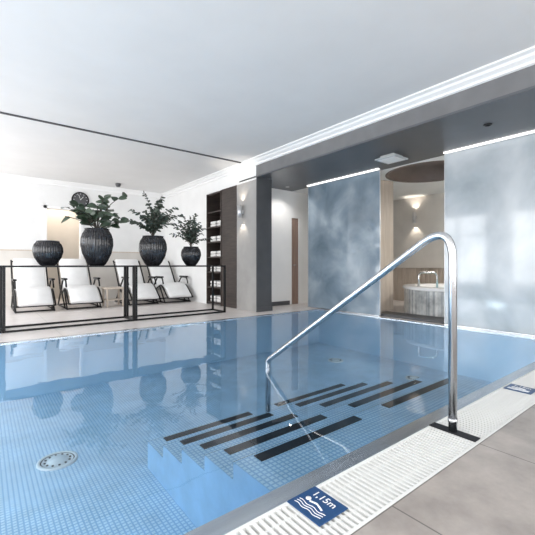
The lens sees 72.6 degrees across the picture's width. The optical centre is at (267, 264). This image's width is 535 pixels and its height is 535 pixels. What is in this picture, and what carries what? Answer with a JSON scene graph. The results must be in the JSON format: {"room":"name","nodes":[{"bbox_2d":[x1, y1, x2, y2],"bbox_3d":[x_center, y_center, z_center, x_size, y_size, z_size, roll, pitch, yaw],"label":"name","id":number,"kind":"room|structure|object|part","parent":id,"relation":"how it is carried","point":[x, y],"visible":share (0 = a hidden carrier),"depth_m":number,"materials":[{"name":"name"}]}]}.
{"room":"indoor swimming pool","nodes":[
{"label":"indoor swimming pool","id":0,"kind":"room"},
{"bbox_2d":[0,179,164,258],"bbox_3d":[-4.180,-0.620,10.990,12.200,3.240,0.150,0,0,-38],"label":"wall","id":1,"kind":"structure","parent":0,"point":[22,204],"depth_m":9.54,"materials":[{"name":"white paint"}]},
{"bbox_2d":[47,209,78,298],"bbox_3d":[-5.927,-0.620,10.381,1.500,3.240,1.050,0,0,-38],"label":"niche","id":2,"kind":"object","parent":1,"relation":"in","point":[67,232],"depth_m":10.84,"materials":[{"name":"beige paint"}]},
{"bbox_2d":[44,205,82,285],"bbox_3d":[-5.501,-0.285,9.838,0.940,2.570,0.030,0,0,-38],"label":"door frame","id":3,"kind":"structure","parent":1,"relation":"attached to","point":[45,206],"depth_m":9.57,"materials":[{"name":"white"}]},
{"bbox_2d":[71,192,88,206],"bbox_3d":[-5.179,-1.800,10.076,0.440,0.440,0.053,0,0,-38],"label":"wall clock","id":4,"kind":"object","parent":1,"relation":"attached to","point":[80,197],"visible":0.71,"depth_m":10.08,"materials":[{"name":"black metal"}]},
{"bbox_2d":[0,173,161,197],"bbox_3d":[-6.113,-2.180,9.275,7.040,0.120,0.160,0,0,-38],"label":"crown molding","id":5,"kind":"structure","parent":1,"relation":"attached to","point":[3,176],"depth_m":9.93,"materials":[{"name":"white paint"}]},
{"bbox_2d":[0,249,164,304],"bbox_3d":[-6.087,0.305,9.371,7.200,1.390,0.040,0,0,-38],"label":"trim","id":6,"kind":"structure","parent":1,"relation":"attached to","point":[107,275],"depth_m":10.43,"materials":[{"name":"beige paint"}]},
{"bbox_2d":[165,166,255,302],"bbox_3d":[-1.598,-0.620,9.807,0.400,3.240,4.900,0,0,-38],"label":"wall","id":7,"kind":"structure","parent":0,"point":[189,202],"depth_m":10.00,"materials":[{"name":"white paint"}]},
{"bbox_2d":[162,46,534,197],"bbox_3d":[0.915,-2.180,6.154,0.160,0.120,13.750,0,0,-38],"label":"trim","id":8,"kind":"structure","parent":7,"relation":"attached to","point":[525,58],"depth_m":5.07,"materials":[{"name":"white paint"}]},
{"bbox_3d":[0.915,-2.180,6.154,0.160,0.120,13.750,0,0,-38],"label":"cornice","id":9,"kind":"part","parent":8,"relation":"part of","materials":[{"name":"white paint"}]},
{"bbox_2d":[0,296,443,342],"bbox_3d":[-1.330,1.100,7.361,12.200,0.200,11.478,0,0,-38],"label":"floor","id":10,"kind":"structure","parent":0,"point":[113,309],"depth_m":7.07,"materials":[{"name":"tile"}]},
{"bbox_2d":[0,265,1,333],"bbox_3d":[-4.809,0.503,4.934,1.930,0.993,0.536,0,0,-38],"label":"frame","id":11,"kind":"object","parent":10,"relation":"on","point":[0,265],"visible":1,"depth_m":5.31,"materials":[{"name":"black metal"}]},
{"bbox_2d":[10,258,56,312],"bbox_3d":[-5.322,0.417,8.235,0.770,1.162,1.666,0,0,-38],"label":"sun lounger","id":12,"kind":"object","parent":10,"relation":"on","point":[28,284],"visible":0.9,"depth_m":8.09,"materials":[{"name":"fabric"}]},
{"bbox_2d":[1,265,134,332],"bbox_3d":[-3.289,0.503,6.127,1.915,0.993,0.536,0,0,-38],"label":"frame","id":13,"kind":"object","parent":10,"relation":"on","point":[4,326],"visible":0.9,"depth_m":5.98,"materials":[{"name":"black metal"}]},
{"bbox_2d":[32,240,62,264],"bbox_3d":[-3.564,-0.193,5.911,0.438,0.400,0.438,0,0,-13],"label":"ribbed vase","id":14,"kind":"object","parent":13,"relation":"on","point":[45,252],"visible":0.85,"depth_m":5.76,"materials":[{"name":"ceramic"}]},
{"bbox_2d":[61,192,128,264],"bbox_3d":[-2.967,-0.661,6.358,1.136,1.336,0.887,0,0,-38],"label":"rubber plant","id":15,"kind":"object","parent":13,"relation":"on","point":[96,243],"visible":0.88,"depth_m":6.21,"materials":[{"name":"green plant"}]},
{"bbox_2d":[57,259,103,309],"bbox_3d":[-4.575,0.417,8.822,0.770,1.162,1.666,0,0,-38],"label":"sun lounger","id":16,"kind":"object","parent":10,"relation":"on","point":[74,280],"visible":0.91,"depth_m":8.66,"materials":[{"name":"fabric"}]},
{"bbox_2d":[101,286,123,306],"bbox_3d":[-3.762,0.770,8.871,0.440,0.460,0.440,0,0,-38],"label":"side table","id":17,"kind":"object","parent":10,"relation":"on","point":[118,287],"visible":0.93,"depth_m":8.81,"materials":[{"name":"brown wood"}]},
{"bbox_2d":[113,259,160,305],"bbox_3d":[-3.498,0.417,9.668,0.770,1.162,1.666,0,0,-38],"label":"sun lounger","id":18,"kind":"object","parent":10,"relation":"on","point":[147,291],"visible":0.77,"depth_m":9.57,"materials":[{"name":"fabric"}]},
{"bbox_2d":[147,260,192,302],"bbox_3d":[-2.790,0.417,10.224,0.770,1.162,1.666,0,0,-38],"label":"sun lounger","id":19,"kind":"object","parent":10,"relation":"on","point":[164,278],"visible":0.79,"depth_m":9.95,"materials":[{"name":"fabric"}]},
{"bbox_2d":[126,265,225,320],"bbox_3d":[-1.786,0.503,7.307,1.885,0.993,0.536,0,0,-38],"label":"frame","id":20,"kind":"object","parent":10,"relation":"on","point":[136,266],"visible":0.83,"depth_m":7.09,"materials":[{"name":"black metal"}]},
{"bbox_2d":[118,191,183,264],"bbox_3d":[-2.220,-0.699,6.977,1.218,1.412,0.743,0,0,-38],"label":"eucalyptus","id":21,"kind":"object","parent":20,"relation":"on","point":[152,248],"visible":0.94,"depth_m":6.87,"materials":[{"name":"ceramic"}]},
{"bbox_2d":[169,213,211,264],"bbox_3d":[-1.567,-0.532,7.516,0.643,1.078,0.741,0,0,15],"label":"eucalyptus","id":22,"kind":"object","parent":20,"relation":"on","point":[190,255],"visible":0.93,"depth_m":7.39,"materials":[{"name":"plant"}]},
{"bbox_2d":[206,190,221,305],"bbox_3d":[-1.199,-0.410,9.262,0.395,2.820,0.740,0,0,-38],"label":"towel shelf","id":23,"kind":"object","parent":10,"relation":"on","point":[214,200],"visible":0.62,"depth_m":9.43,"materials":[{"name":"brown wood"}]},
{"bbox_2d":[222,185,236,308],"bbox_3d":[-0.753,-0.415,8.722,0.410,2.830,0.650,0,0,-38],"label":"wood panel","id":24,"kind":"object","parent":10,"relation":"on","point":[229,195],"depth_m":8.54,"materials":[{"name":"brown wood"}]},
{"bbox_2d":[237,179,255,311],"bbox_3d":[-0.316,-0.415,8.175,0.400,2.830,0.750,0,0,-38],"label":"wall pillar","id":25,"kind":"structure","parent":10,"relation":"on","point":[246,192],"depth_m":8.04,"materials":[{"name":"beige paint"}]},
{"bbox_2d":[238,205,243,217],"bbox_3d":[-0.600,-1.185,8.099,0.140,0.280,0.100,0,0,-38],"label":"wall sconce","id":26,"kind":"object","parent":25,"relation":"attached to","point":[240,211],"depth_m":8.04,"materials":[{"name":"silver metal"}]},
{"bbox_2d":[256,177,271,306],"bbox_3d":[-0.076,-0.435,7.868,0.400,2.870,0.030,0,0,-38],"label":"column","id":27,"kind":"structure","parent":10,"relation":"on","point":[263,186],"depth_m":7.84,"materials":[{"name":"grey paint"}]},
{"bbox_2d":[256,306,272,311],"bbox_3d":[-0.062,0.950,7.847,0.425,0.100,0.020,0,0,-38],"label":"baseboard","id":28,"kind":"structure","parent":27,"relation":"attached to","point":[268,308],"depth_m":7.83,"materials":[{"name":"paint"}]},
{"bbox_2d":[0,309,534,534],"bbox_3d":[-0.395,1.418,4.106,7.630,0.844,4.633,0,0,-38],"label":"swimming pool","id":29,"kind":"object","parent":10,"relation":"in","point":[164,429],"visible":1,"depth_m":3.85,"materials":[{"name":"blue mosaic tile"},{"name":"grout"}]},
{"bbox_2d":[287,486,347,526],"bbox_3d":[0.206,0.993,1.511,0.170,0.010,0.190,0,0,-38],"label":"sign","id":30,"kind":"object","parent":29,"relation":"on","point":[315,504],"visible":1,"depth_m":1.50,"materials":[{"name":"blue"}]},
{"bbox_2d":[266,232,479,441],"bbox_3d":[0.583,0.653,2.852,0.110,1.718,1.985,0,0,-38],"label":"pool handrail","id":31,"kind":"object","parent":29,"relation":"on","point":[451,428],"visible":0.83,"depth_m":2.18,"materials":[{"name":"silver metal"}]},
{"bbox_2d":[225,370,534,534],"bbox_3d":[1.123,1.099,2.172,7.630,0.202,0.285,0,0,-38],"label":"grate","id":32,"kind":"object","parent":29,"relation":"attached to","point":[371,486],"visible":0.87,"depth_m":1.77,"materials":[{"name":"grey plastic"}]},
{"bbox_2d":[504,384,534,394],"bbox_3d":[2.033,0.993,2.925,0.170,0.010,0.190,0,0,-38],"label":"sign","id":33,"kind":"object","parent":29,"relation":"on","point":[518,388],"visible":1,"depth_m":2.92,"materials":[{"name":"blue"}]},
{"bbox_2d":[308,168,380,316],"bbox_3d":[1.569,-0.435,7.838,0.090,2.870,1.986,0,0,-38],"label":"partition panel","id":34,"kind":"object","parent":10,"relation":"on","point":[344,213],"visible":1,"depth_m":7.71,"materials":[{"name":"blue glass"}]},
{"bbox_2d":[381,180,392,310],"bbox_3d":[2.348,-0.430,7.858,1.000,2.860,0.180,0,0,-38],"label":"wall","id":35,"kind":"structure","parent":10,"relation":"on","point":[386,186],"depth_m":8.04,"materials":[{"name":"beige wood"}]},
{"bbox_2d":[381,311,443,323],"bbox_3d":[2.814,0.975,6.723,0.430,0.050,1.700,0,0,-38],"label":"step","id":36,"kind":"structure","parent":10,"relation":"on","point":[433,319],"depth_m":6.71,"materials":[{"name":"paint"}]},
{"bbox_2d":[403,271,443,316],"bbox_3d":[3.995,0.565,7.460,2.300,0.870,2.300,0,0,-38],"label":"tub","id":37,"kind":"object","parent":10,"relation":"on","point":[427,299],"visible":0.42,"depth_m":7.04,"materials":[{"name":"wood"}]},
{"bbox_2d":[443,130,534,336],"bbox_3d":[3.852,-0.435,4.932,0.090,2.870,2.916,0,0,-38],"label":"partition panel","id":38,"kind":"object","parent":10,"relation":"on","point":[489,187],"visible":0.87,"depth_m":5.49,"materials":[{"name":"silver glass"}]},
{"bbox_2d":[0,0,534,192],"bbox_3d":[-0.258,-2.315,5.996,12.600,0.150,15.350,0,0,-38],"label":"ceiling","id":39,"kind":"structure","parent":0,"point":[236,80],"depth_m":4.19,"materials":[{"name":"paint"}]},
{"bbox_2d":[0,112,240,162],"bbox_3d":[-3.291,-2.230,5.810,7.200,0.020,0.035,0,0,-38],"label":"ceiling track","id":40,"kind":"object","parent":39,"relation":"attached to","point":[4,113],"depth_m":6.24,"materials":[{"name":"black metal"}]},
{"bbox_2d":[272,188,307,303],"bbox_3d":[1.371,-0.620,9.913,4.400,3.240,0.100,0,0,-38],"label":"wall","id":41,"kind":"structure","parent":0,"point":[286,205],"depth_m":9.15,"materials":[{"name":"white paint"}]},
{"bbox_2d":[272,301,289,305],"bbox_3d":[0.118,0.950,8.853,1.120,0.100,0.020,0,0,-38],"label":"baseboard","id":42,"kind":"structure","parent":41,"relation":"attached to","point":[278,303],"depth_m":9.00,"materials":[{"name":"paint"}]},
{"bbox_2d":[290,218,299,303],"bbox_3d":[0.704,-0.100,9.345,0.350,2.200,0.110,0,0,-38],"label":"door","id":43,"kind":"structure","parent":41,"relation":"in","point":[294,223],"depth_m":9.36,"materials":[{"name":"brown wood"}]},
{"bbox_2d":[292,155,443,200],"bbox_3d":[4.004,-2.031,7.531,3.200,0.338,6.900,0,0,-38],"label":"ceiling","id":44,"kind":"structure","parent":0,"point":[424,177],"depth_m":8.19,"materials":[{"name":"beige paint"}]},
{"bbox_2d":[239,85,534,190],"bbox_3d":[2.922,-1.885,5.022,1.600,0.030,9.490,0,0,-38],"label":"ceiling recess","id":45,"kind":"structure","parent":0,"point":[511,114],"depth_m":5.47,"materials":[{"name":"grey paint"}]},
{"bbox_2d":[375,153,407,163],"bbox_3d":[2.126,-1.834,6.247,0.400,0.073,0.400,0,0,-38],"label":"ceiling vent","id":46,"kind":"object","parent":45,"relation":"attached to","point":[391,158],"depth_m":6.20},
{"bbox_2d":[256,65,534,175],"bbox_3d":[2.648,-2.070,4.400,0.400,0.340,8.850,0,0,-38],"label":"beam","id":47,"kind":"structure","parent":0,"point":[524,78],"depth_m":4.87,"materials":[{"name":"grey paint"}]},
{"bbox_2d":[393,193,443,266],"bbox_3d":[4.832,-0.620,9.229,0.200,3.240,13.750,0,0,-38],"label":"wall","id":48,"kind":"structure","parent":0,"point":[429,209],"depth_m":9.94,"materials":[{"name":"beige paint"}]},
{"bbox_2d":[412,212,416,222],"bbox_3d":[4.034,-1.300,9.970,0.140,0.280,0.100,0,0,-38],"label":"wall sconce","id":49,"kind":"object","parent":48,"relation":"attached to","point":[414,217],"visible":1,"depth_m":9.93,"materials":[{"name":"silver metal"}]},
{"bbox_2d":[393,266,443,300],"bbox_3d":[6.006,0.520,7.450,0.150,0.960,9.500,0,0,-38],"label":"wainscot","id":50,"kind":"structure","parent":48,"relation":"attached to","point":[402,275],"depth_m":10.02,"materials":[{"name":"brown wood"}]},
{"bbox_2d":[351,404,534,534],"bbox_3d":[3.286,1.100,1.482,12.200,0.200,3.472,0,0,-38],"label":"floor","id":51,"kind":"structure","parent":0,"point":[489,489],"depth_m":1.57,"materials":[{"name":"grey tile"}]}
]}

